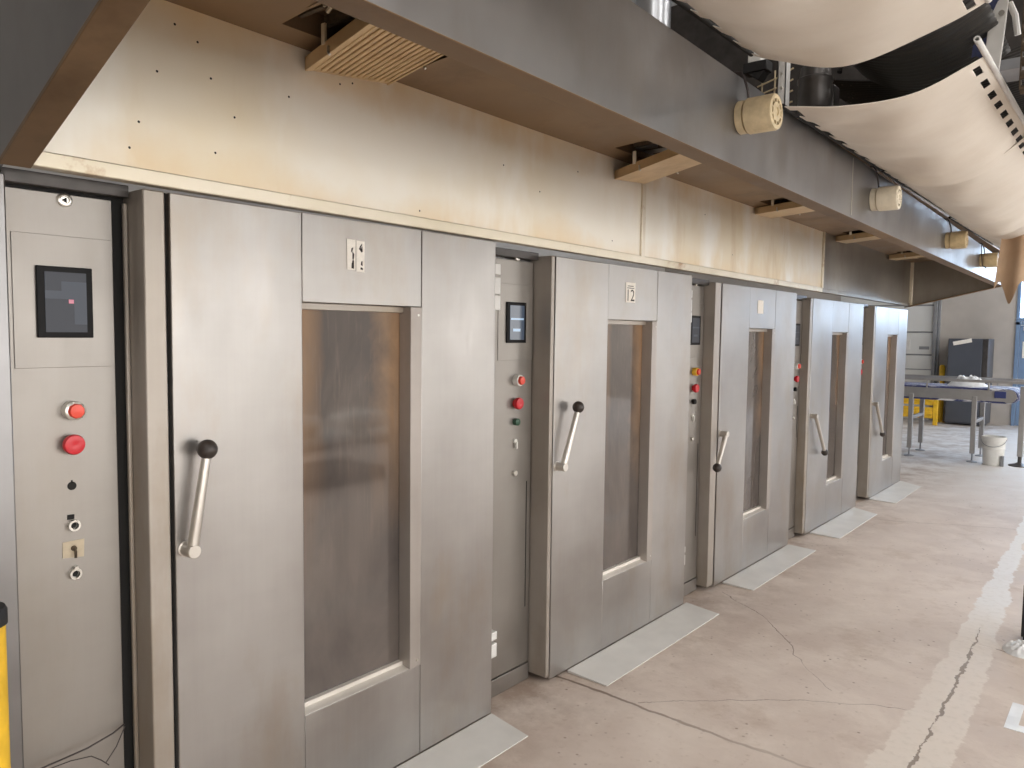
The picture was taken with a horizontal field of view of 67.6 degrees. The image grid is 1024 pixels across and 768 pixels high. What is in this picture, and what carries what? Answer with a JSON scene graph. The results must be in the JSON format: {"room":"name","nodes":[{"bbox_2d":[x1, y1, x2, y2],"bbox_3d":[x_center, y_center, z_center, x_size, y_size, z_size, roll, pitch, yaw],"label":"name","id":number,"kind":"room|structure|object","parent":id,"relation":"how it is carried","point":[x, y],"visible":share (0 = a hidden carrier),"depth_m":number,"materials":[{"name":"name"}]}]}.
{"room":"processing plant","nodes":[
{"label":"processing plant","id":0,"kind":"room"},
{"bbox_2d":[2,164,664,270],"bbox_3d":[-3.845,-2.192,9.514,0.200,6.200,23.900,4,5,40],"label":"wall","id":1,"kind":"structure","parent":0,"point":[131,187],"depth_m":11.56,"materials":[{"name":"metal"}]},
{"bbox_2d":[630,0,676,6],"bbox_3d":[2.424,-4.963,4.141,16.000,0.200,23.900,4,5,40],"label":"ceiling","id":2,"kind":"structure","parent":0,"point":[633,1],"depth_m":10.67,"materials":[{"name":"grey"}]},
{"bbox_2d":[671,0,1023,186],"bbox_3d":[1.861,-3.087,5.333,2.538,3.717,4.828,-1,4,-28],"label":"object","id":3,"kind":"structure","parent":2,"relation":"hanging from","point":[1009,14],"depth_m":5.31,"materials":[{"name":"grey paint"}]},
{"bbox_2d":[743,52,771,82],"bbox_3d":[1.105,-1.794,3.403,0.110,0.883,0.070,4,5,40],"label":"tube","id":4,"kind":"object","parent":3,"relation":"attached to","point":[759,68],"visible":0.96,"depth_m":3.40,"materials":[{"name":"black metal"}]},
{"bbox_2d":[782,36,1023,186],"bbox_3d":[1.779,-1.097,3.339,0.668,0.230,1.500,4,5,40],"label":"sling","id":5,"kind":"object","parent":3,"relation":"hanging from","point":[949,131],"visible":0.99,"depth_m":3.18,"materials":[{"name":"beige fabric"}]},
{"bbox_2d":[832,46,1023,131],"bbox_3d":[2.333,-1.473,3.963,1.050,0.174,1.600,4,5,40],"label":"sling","id":6,"kind":"object","parent":3,"relation":"hanging from","point":[853,92],"visible":0.18,"depth_m":3.71,"materials":[{"name":"black fabric"}]},
{"bbox_2d":[853,0,1010,90],"bbox_3d":[1.593,-1.305,3.020,0.550,0.112,0.690,4,5,40],"label":"sling","id":7,"kind":"object","parent":3,"relation":"hanging from","point":[919,64],"visible":0.69,"depth_m":2.95,"materials":[{"name":"black fabric"}]},
{"bbox_2d":[881,138,1023,235],"bbox_3d":[2.815,-1.127,4.585,0.662,0.274,1.860,4,5,40],"label":"sling","id":8,"kind":"object","parent":3,"relation":"hanging from","point":[991,203],"visible":0.9,"depth_m":4.38,"materials":[{"name":"beige fabric"}]},
{"bbox_2d":[971,0,998,57],"bbox_3d":[1.800,-1.359,2.896,0.094,0.306,0.008,2,4,16],"label":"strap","id":9,"kind":"object","parent":3,"relation":"hanging from","point":[975,51],"visible":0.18,"depth_m":2.91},
{"bbox_2d":[394,418,1023,767],"bbox_3d":[2.349,1.422,4.573,16.000,0.200,23.900,4,5,40],"label":"floor","id":10,"kind":"structure","parent":0,"point":[881,646],"depth_m":3.72,"materials":[{"name":"concrete"}]},
{"bbox_2d":[0,602,10,767],"bbox_3d":[-1.102,0.970,1.603,0.104,1.023,0.104,4,5,40],"label":"bollard","id":11,"kind":"object","parent":10,"relation":"on","point":[5,762],"visible":1,"depth_m":1.58,"materials":[{"name":"yellow metal"}]},
{"bbox_2d":[0,167,500,767],"bbox_3d":[-1.243,0.397,2.995,1.776,1.976,1.834,4,5,40],"label":"oven","id":12,"kind":"object","parent":10,"relation":"on","point":[247,451],"visible":1,"depth_m":2.23,"materials":[{"name":"metal"}]},
{"bbox_2d":[62,539,83,558],"bbox_3d":[-1.144,0.431,1.996,0.002,0.047,0.053,4,5,40],"label":"switch plate","id":13,"kind":"object","parent":12,"relation":"attached to","point":[70,547],"depth_m":1.99,"materials":[{"name":"beige plastic"}]},
{"bbox_2d":[71,545,76,557],"bbox_3d":[-1.136,0.437,1.990,0.019,0.031,0.014,4,5,40],"label":"toggle switch","id":14,"kind":"object","parent":12,"relation":"attached to","point":[73,547],"depth_m":1.99,"materials":[{"name":"brown metal"}]},
{"bbox_2d":[67,514,80,530],"bbox_3d":[-1.139,0.361,1.988,0.014,0.044,0.031,4,5,40],"label":"switch","id":15,"kind":"object","parent":12,"relation":"attached to","point":[73,520],"depth_m":1.99,"materials":[{"name":"metal"}]},
{"bbox_2d":[68,565,81,579],"bbox_3d":[-1.139,0.493,1.996,0.016,0.036,0.031,4,5,40],"label":"switch","id":16,"kind":"object","parent":12,"relation":"attached to","point":[74,571],"depth_m":1.99,"materials":[{"name":"metal"}]},
{"bbox_2d":[41,724,124,767],"bbox_3d":[-1.137,0.960,2.003,0.028,0.028,0.260,3,5,34],"label":"loose cable","id":17,"kind":"object","parent":12,"relation":"attached to","point":[117,729],"visible":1,"depth_m":2.00,"materials":[{"name":"black rubber"}]},
{"bbox_2d":[51,726,124,767],"bbox_3d":[-1.127,0.990,2.012,0.029,0.075,0.243,3,5,33],"label":"loose cable","id":18,"kind":"object","parent":12,"relation":"attached to","point":[124,726],"visible":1,"depth_m":2.04,"materials":[{"name":"black rubber"}]},
{"bbox_2d":[0,0,1001,307],"bbox_3d":[1.788,-1.056,4.854,1.222,0.954,8.693,4,5,40],"label":"extraction hood","id":19,"kind":"object","parent":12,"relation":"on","point":[520,133],"depth_m":2.44,"materials":[{"name":"grey metal"}]},
{"bbox_2d":[305,18,443,84],"bbox_3d":[-0.265,-1.017,2.183,0.368,0.155,0.788,-3,5,-43],"label":"ceiling vent","id":20,"kind":"object","parent":19,"relation":"hanging from","point":[362,50],"visible":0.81,"depth_m":2.29,"materials":[{"name":"metal"}]},
{"bbox_2d":[635,0,670,154],"bbox_3d":[0.682,-1.935,3.682,0.240,1.620,0.240,4,5,40],"label":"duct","id":21,"kind":"object","parent":19,"relation":"on","point":[659,9],"visible":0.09,"depth_m":3.62,"materials":[{"name":"metal"}]},
{"bbox_2d":[614,149,701,183],"bbox_3d":[0.847,-1.066,3.524,0.320,0.191,0.772,-3,5,-45],"label":"grease filter","id":22,"kind":"object","parent":19,"relation":"hanging from","point":[667,162],"visible":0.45,"depth_m":3.62,"materials":[{"name":"metal"}]},
{"bbox_2d":[734,72,782,134],"bbox_3d":[0.854,-0.994,2.689,0.164,0.222,0.124,4,5,40],"label":"motor","id":23,"kind":"object","parent":19,"relation":"attached to","point":[763,113],"visible":0.99,"depth_m":2.65,"materials":[{"name":"beige plastic"}]},
{"bbox_2d":[772,98,781,124],"bbox_3d":[0.912,-0.941,2.644,0.007,0.092,0.089,4,5,40],"label":"grille","id":24,"kind":"object","parent":23,"relation":"attached to","point":[776,102],"depth_m":2.64,"materials":[{"name":"beige plastic"}]},
{"bbox_2d":[777,61,790,105],"bbox_3d":[1.181,-1.264,3.334,0.036,0.300,0.056,4,5,40],"label":"channel","id":25,"kind":"object","parent":19,"relation":"on","point":[783,82],"visible":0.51,"depth_m":3.31,"materials":[{"name":"metal"}]},
{"bbox_2d":[755,200,813,217],"bbox_3d":[1.952,-1.156,4.853,0.740,0.125,0.328,4,5,40],"label":"grease filter","id":26,"kind":"object","parent":19,"relation":"hanging from","point":[788,208],"visible":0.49,"depth_m":4.94,"materials":[{"name":"metal"}]},
{"bbox_2d":[797,66,842,116],"bbox_3d":[1.429,-1.308,3.276,0.379,0.282,0.224,4,5,40],"label":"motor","id":27,"kind":"object","parent":19,"relation":"on","point":[815,86],"visible":0.64,"depth_m":3.27,"materials":[{"name":"black metal"}]},
{"bbox_2d":[671,0,991,67],"bbox_3d":[0.647,-1.099,1.943,0.762,0.123,1.610,4,5,40],"label":"sling","id":28,"kind":"object","parent":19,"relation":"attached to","point":[813,33],"visible":1,"depth_m":2.33,"materials":[{"name":"beige fabric"}]},
{"bbox_2d":[836,231,880,243],"bbox_3d":[3.025,-1.220,6.144,0.740,0.125,0.328,4,5,40],"label":"grease filter","id":29,"kind":"object","parent":19,"relation":"hanging from","point":[857,237],"visible":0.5,"depth_m":6.23,"materials":[{"name":"metal"}]},
{"bbox_2d":[869,166,901,210],"bbox_3d":[1.942,-1.026,4.002,0.164,0.239,0.124,4,5,40],"label":"motor","id":30,"kind":"object","parent":19,"relation":"attached to","point":[887,198],"visible":0.98,"depth_m":3.96,"materials":[{"name":"beige plastic"}]},
{"bbox_2d":[889,252,923,259],"bbox_3d":[4.098,-1.285,7.435,0.740,0.125,0.328,4,5,40],"label":"grease filter","id":31,"kind":"object","parent":19,"relation":"hanging from","point":[910,255],"visible":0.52,"depth_m":7.51,"materials":[{"name":"metal"}]},
{"bbox_2d":[943,218,967,248],"bbox_3d":[3.175,-1.081,5.486,0.164,0.222,0.124,4,5,40],"label":"motor","id":32,"kind":"object","parent":19,"relation":"attached to","point":[956,239],"visible":1,"depth_m":5.44,"materials":[{"name":"beige plastic"}]},
{"bbox_2d":[948,216,1023,246],"bbox_3d":[3.983,-1.200,6.018,0.628,0.154,1.960,4,5,40],"label":"sling","id":33,"kind":"object","parent":19,"relation":"hanging from","point":[996,240],"visible":0.52,"depth_m":5.90,"materials":[{"name":"beige fabric"}]},
{"bbox_2d":[994,235,1023,303],"bbox_3d":[3.896,-0.889,5.900,0.300,0.537,0.080,4,5,40],"label":"hanging cloth","id":34,"kind":"object","parent":33,"relation":"hanging from","point":[1010,266],"visible":0.95,"depth_m":5.94,"materials":[{"name":"brown fabric"}]},
{"bbox_2d":[978,242,998,267],"bbox_3d":[4.100,-1.111,6.602,0.164,0.230,0.166,4,5,40],"label":"motor","id":35,"kind":"object","parent":19,"relation":"attached to","point":[986,259],"visible":0.85,"depth_m":6.57,"materials":[{"name":"beige plastic"}]},
{"bbox_2d":[396,713,527,767],"bbox_3d":[-0.409,1.414,2.633,0.218,0.012,1.277,4,5,40],"label":"plate","id":36,"kind":"object","parent":10,"relation":"on","point":[474,746],"visible":1,"depth_m":2.94,"materials":[{"name":"silver metal"}]},
{"bbox_2d":[491,247,691,697],"bbox_3d":[-0.122,0.328,4.343,1.776,1.948,1.768,4,5,40],"label":"oven","id":37,"kind":"object","parent":10,"relation":"on","point":[592,359],"visible":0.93,"depth_m":3.63,"materials":[{"name":"metal"}]},
{"bbox_2d":[513,439,517,448],"bbox_3d":[0.017,0.263,3.375,0.016,0.043,0.020,4,5,40],"label":"switch","id":38,"kind":"object","parent":37,"relation":"attached to","point":[515,441],"depth_m":3.37,"materials":[{"name":"white plastic"}]},
{"bbox_2d":[567,602,718,685],"bbox_3d":[0.733,1.335,4.006,0.220,0.012,1.212,4,5,40],"label":"plate","id":39,"kind":"object","parent":10,"relation":"on","point":[615,661],"visible":1,"depth_m":3.91,"materials":[{"name":"silver metal"}]},
{"bbox_2d":[684,278,796,595],"bbox_3d":[0.972,0.263,5.660,1.776,1.927,1.753,4,5,40],"label":"oven","id":40,"kind":"object","parent":10,"relation":"on","point":[742,342],"visible":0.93,"depth_m":4.99,"materials":[{"name":"metal"}]},
{"bbox_2d":[723,544,815,590],"bbox_3d":[1.811,1.259,5.314,0.205,0.012,1.179,4,5,40],"label":"plate","id":41,"kind":"object","parent":10,"relation":"on","point":[766,569],"visible":1,"depth_m":5.24,"materials":[{"name":"silver metal"}]},
{"bbox_2d":[788,295,863,538],"bbox_3d":[2.075,0.197,6.987,1.776,1.905,1.798,4,5,40],"label":"oven","id":42,"kind":"object","parent":10,"relation":"on","point":[829,333],"visible":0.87,"depth_m":6.33,"materials":[{"name":"metal"}]},
{"bbox_2d":[810,507,876,538],"bbox_3d":[2.886,1.185,6.584,0.233,0.012,1.207,4,5,40],"label":"plate","id":43,"kind":"object","parent":10,"relation":"on","point":[838,527],"visible":1,"depth_m":6.50,"materials":[{"name":"silver metal"}]},
{"bbox_2d":[856,303,907,499],"bbox_3d":[3.170,0.122,8.305,1.776,1.903,1.728,4,5,40],"label":"oven","id":44,"kind":"object","parent":10,"relation":"on","point":[884,338],"visible":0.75,"depth_m":7.66,"materials":[{"name":"metal"}]},
{"bbox_2d":[869,481,920,502],"bbox_3d":[3.993,1.109,7.908,0.243,0.012,1.241,4,5,40],"label":"plate","id":45,"kind":"object","parent":10,"relation":"on","point":[899,490],"visible":1,"depth_m":7.82,"materials":[{"name":"silver metal"}]},
{"bbox_2d":[903,398,938,424],"bbox_3d":[7.039,0.427,14.474,1.805,0.560,0.090,4,5,40],"label":"guard rail","id":46,"kind":"object","parent":10,"relation":"on","point":[930,412],"visible":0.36,"depth_m":13.97,"materials":[{"name":"yellow metal"}]},
{"bbox_2d":[938,365,944,421],"bbox_3d":[8.121,0.178,14.477,0.180,1.080,0.180,4,5,40],"label":"marker post","id":47,"kind":"object","parent":10,"relation":"on","point":[941,367],"visible":0.64,"depth_m":14.45,"materials":[{"name":"yellow paint"}]},
{"bbox_2d":[904,374,1023,462],"bbox_3d":[5.428,0.412,10.677,3.260,1.065,0.784,4,5,40],"label":"conveyor","id":48,"kind":"object","parent":10,"relation":"on","point":[912,390],"visible":0.68,"depth_m":10.04,"materials":[{"name":"metal"}]},
{"bbox_2d":[948,375,987,386],"bbox_3d":[6.048,-0.048,10.147,0.479,0.152,0.280,4,5,40],"label":"plastic bag","id":49,"kind":"object","parent":48,"relation":"on","point":[952,383],"visible":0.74,"depth_m":10.07,"materials":[{"name":"white plastic"}]},
{"bbox_2d":[944,338,994,424],"bbox_3d":[8.437,-0.062,14.116,0.640,1.557,0.670,4,5,40],"label":"cabinet","id":50,"kind":"object","parent":10,"relation":"on","point":[966,357],"visible":0.78,"depth_m":13.89,"materials":[{"name":"grey metal"}]},
{"bbox_2d":[981,435,1006,466],"bbox_3d":[6.080,0.840,9.662,0.282,0.362,0.278,4,5,40],"label":"bucket","id":51,"kind":"object","parent":10,"relation":"on","point":[993,446],"visible":1,"depth_m":9.57,"materials":[{"name":"white plastic"}]},
{"bbox_2d":[1002,639,1023,658],"bbox_3d":[2.617,1.343,3.916,0.180,0.050,0.220,4,5,40],"label":"film","id":52,"kind":"object","parent":10,"relation":"on","point":[1015,648],"visible":1,"depth_m":3.90,"materials":[{"name":"white plastic"}]},
{"bbox_2d":[1004,702,1023,732],"bbox_3d":[2.227,1.415,3.164,0.295,0.002,0.280,4,5,40],"label":"tape","id":53,"kind":"object","parent":10,"relation":"on","point":[1016,710],"visible":1,"depth_m":3.22,"materials":[{"name":"white plastic"}]},
{"bbox_2d":[1008,386,1023,467],"bbox_3d":[6.363,0.531,9.554,0.240,1.000,0.240,4,5,40],"label":"stand","id":54,"kind":"object","parent":10,"relation":"on","point":[1020,443],"visible":1,"depth_m":9.53,"materials":[{"name":"metal"}]},
{"bbox_2d":[1021,589,1023,639],"bbox_3d":[2.759,1.212,4.051,0.088,0.300,0.080,4,5,40],"label":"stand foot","id":55,"kind":"object","parent":10,"relation":"on","point":[1022,624],"visible":0.93,"depth_m":4.05,"materials":[{"name":"metal"}]},
{"bbox_2d":[665,187,1017,424],"bbox_3d":[9.924,-2.295,13.421,16.000,6.200,0.300,4,5,40],"label":"wall","id":56,"kind":"structure","parent":0,"point":[987,314],"depth_m":14.26,"materials":[{"name":"grey concrete"}]},
{"bbox_2d":[841,296,941,419],"bbox_3d":[7.505,-0.946,15.282,1.850,3.200,0.150,4,5,40],"label":"door","id":57,"kind":"structure","parent":56,"relation":"in","point":[923,320],"depth_m":14.89,"materials":[{"name":"grey paint"}]},
{"bbox_2d":[1010,322,1023,425],"bbox_3d":[10.429,-0.104,12.978,3.230,1.900,0.130,4,5,40],"label":"door","id":58,"kind":"structure","parent":56,"relation":"in","point":[1018,372],"depth_m":13.91,"materials":[{"name":"blue paint"}]},
{"bbox_2d":[1016,282,1023,321],"bbox_3d":[10.464,-2.260,12.844,3.230,2.420,0.140,4,5,40],"label":"window","id":59,"kind":"structure","parent":56,"relation":"in","point":[1020,301],"depth_m":13.88,"materials":[{"name":"glass"}]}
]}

